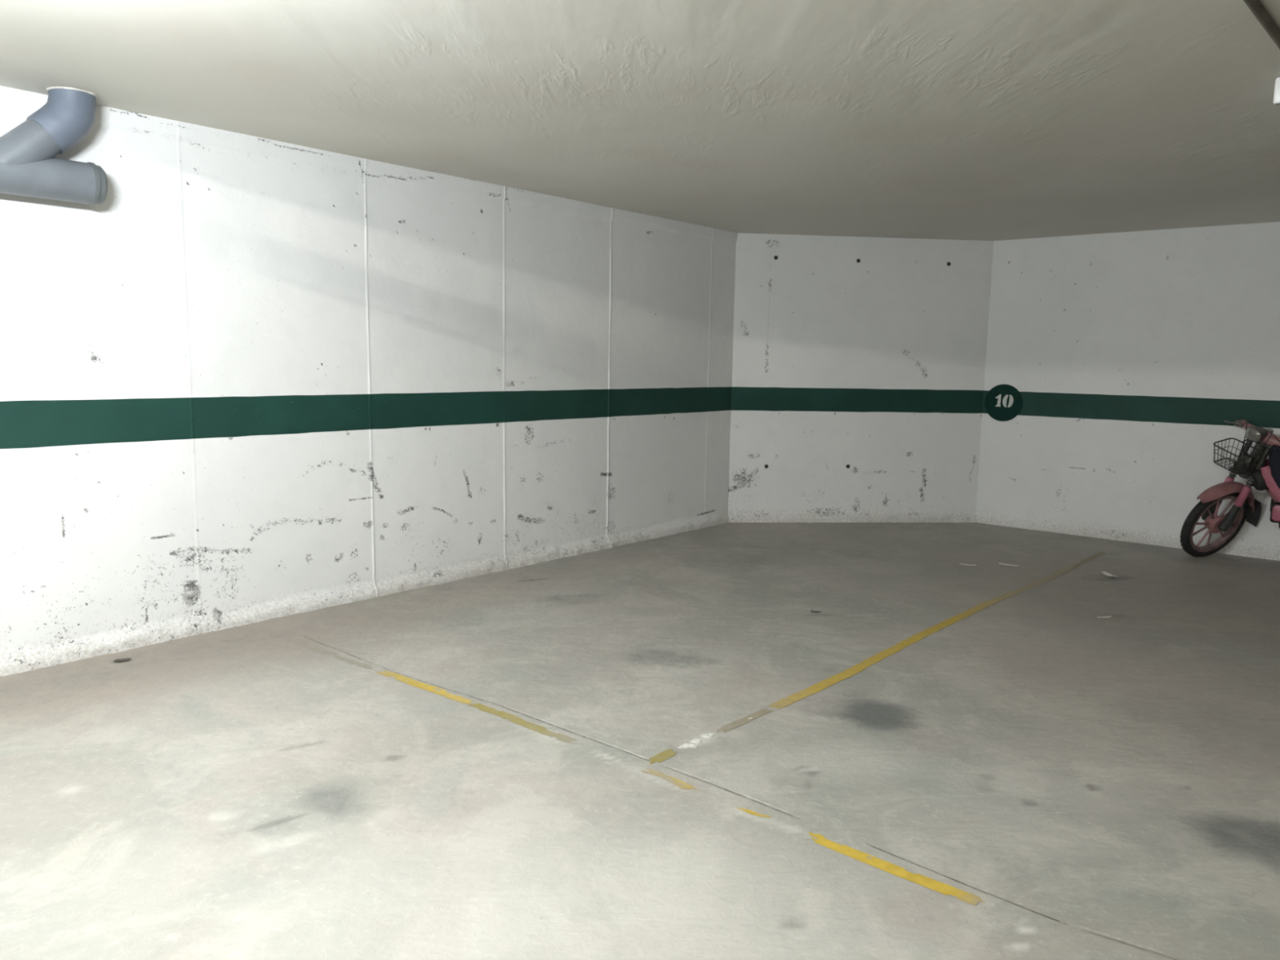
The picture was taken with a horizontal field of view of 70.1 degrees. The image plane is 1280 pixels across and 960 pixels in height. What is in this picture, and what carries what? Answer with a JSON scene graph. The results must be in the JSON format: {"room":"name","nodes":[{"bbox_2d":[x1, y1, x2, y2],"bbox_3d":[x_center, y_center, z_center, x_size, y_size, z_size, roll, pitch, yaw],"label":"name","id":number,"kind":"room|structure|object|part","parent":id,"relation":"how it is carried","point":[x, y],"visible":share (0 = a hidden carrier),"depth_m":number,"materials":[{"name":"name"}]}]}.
{"room":"underground parking garage","nodes":[
{"label":"underground parking garage","id":0,"kind":"room"},
{"bbox_2d":[0,85,737,676],"bbox_3d":[-3.214,-0.481,3.320,0.248,2.956,12.012,7,10,40],"label":"wall","id":1,"kind":"structure","parent":0,"point":[255,380],"depth_m":4.88,"materials":[{"name":"white paint"}]},
{"bbox_2d":[0,86,107,205],"bbox_3d":[-3.823,-1.197,2.176,0.216,0.443,4.625,7,10,40],"label":"drain pipe","id":2,"kind":"object","parent":1,"relation":"attached to","point":[28,166],"visible":1,"depth_m":3.71,"materials":[{"name":"grey plastic"}]},
{"bbox_3d":[-2.504,-1.333,3.697,0.354,0.338,0.156,-6,10,-42],"label":"branch arm","id":3,"kind":"part","parent":2,"relation":"part of","materials":[{"name":"grey plastic"}]},
{"bbox_2d":[0,522,1279,959],"bbox_3d":[0.775,1.466,-0.362,20.600,0.006,18.900,1,8,0],"label":"floor","id":4,"kind":"structure","parent":0,"point":[656,748],"depth_m":3.14,"materials":[{"name":"concrete"}]},
{"bbox_2d":[113,657,131,662],"bbox_3d":[-2.341,0.814,4.127,0.060,0.003,0.053,0,8,-10],"label":"dry leaf","id":5,"kind":"object","parent":4,"relation":"on","point":[126,659],"visible":1,"depth_m":4.12,"materials":[{"name":"beige plant"}]},
{"bbox_2d":[998,562,1018,566],"bbox_3d":[2.586,0.594,6.399,0.130,0.008,0.040,5,9,30],"label":"paper scrap","id":6,"kind":"object","parent":4,"relation":"on","point":[999,562],"visible":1,"depth_m":6.41,"materials":[{"name":"white paper"}]},
{"bbox_2d":[1101,571,1118,576],"bbox_3d":[3.155,0.636,6.129,0.053,0.014,0.136,0,8,-4],"label":"paper scrap","id":7,"kind":"object","parent":4,"relation":"on","point":[1104,572],"visible":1,"depth_m":6.15,"materials":[{"name":"white paper"}]},
{"bbox_2d":[1180,419,1279,556],"bbox_3d":[4.729,0.134,6.303,1.620,1.034,0.630,7,10,39],"label":"moped","id":8,"kind":"object","parent":4,"relation":"on","point":[1262,473],"visible":1,"depth_m":6.55,"materials":[{"name":"pink metal"}]},
{"bbox_3d":[4.246,0.156,6.730,0.164,0.306,0.072,5,9,29],"label":"fork leg","id":9,"kind":"part","parent":8,"relation":"part of","materials":[{"name":"metal"}]},
{"bbox_3d":[4.290,0.221,6.609,0.164,0.306,0.072,5,9,29],"label":"fork leg","id":10,"kind":"part","parent":8,"relation":"part of","materials":[{"name":"metal"}]},
{"bbox_3d":[4.346,-0.417,6.688,0.040,0.036,0.160,-1,8,-16],"label":"brake lever","id":11,"kind":"part","parent":8,"relation":"part of","materials":[{"name":"silver metal"}]},
{"bbox_3d":[4.371,-0.164,6.506,0.147,0.319,0.047,6,17,33],"label":"steering stem","id":12,"kind":"part","parent":8,"relation":"part of","materials":[{"name":"metal"}]},
{"bbox_3d":[4.290,-0.318,6.393,0.034,0.102,0.121,-2,8,-19],"label":"lamp glass","id":13,"kind":"part","parent":8,"relation":"part of","materials":[{"name":"grey"}]},
{"bbox_3d":[4.754,0.152,6.330,0.899,0.509,0.192,6,17,33],"label":"frame","id":14,"kind":"part","parent":8,"relation":"part of","materials":[{"name":"pink metal"}]},
{"bbox_3d":[4.551,0.238,6.340,0.270,0.125,0.050,6,17,33],"label":"panel","id":15,"kind":"part","parent":8,"relation":"part of","materials":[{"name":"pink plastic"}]},
{"bbox_2d":[0,0,1279,249],"bbox_3d":[3.303,-1.698,3.580,18.183,0.429,9.198,7,10,39],"label":"ceiling","id":16,"kind":"structure","parent":0,"point":[980,120],"depth_m":3.67,"materials":[{"name":"paint"}]},
{"bbox_2d":[1243,0,1279,49],"bbox_3d":[1.360,-1.323,2.206,0.040,0.030,2.880,8,10,43],"label":"conduit","id":17,"kind":"object","parent":16,"relation":"attached to","point":[1255,6],"visible":1,"depth_m":2.72,"materials":[{"name":"grey metal"}]},
{"bbox_2d":[1273,76,1279,104],"bbox_3d":[2.795,-1.451,3.700,0.180,0.109,1.250,8,10,43],"label":"lamp","id":18,"kind":"object","parent":16,"relation":"attached to","point":[1277,89],"visible":1,"depth_m":3.31,"materials":[{"name":"white plastic"}]},
{"bbox_2d":[727,232,993,522],"bbox_3d":[1.894,-1.007,7.957,2.272,2.956,0.246,0,8,-6],"label":"wall","id":19,"kind":"structure","parent":0,"point":[859,362],"depth_m":7.89,"materials":[{"name":"white paint"}]},
{"bbox_2d":[975,222,1279,560],"bbox_3d":[6.909,-0.513,4.887,10.012,2.956,0.246,7,10,39],"label":"wall","id":20,"kind":"structure","parent":0,"point":[1116,363],"depth_m":7.28,"materials":[{"name":"white paint"}]}
]}

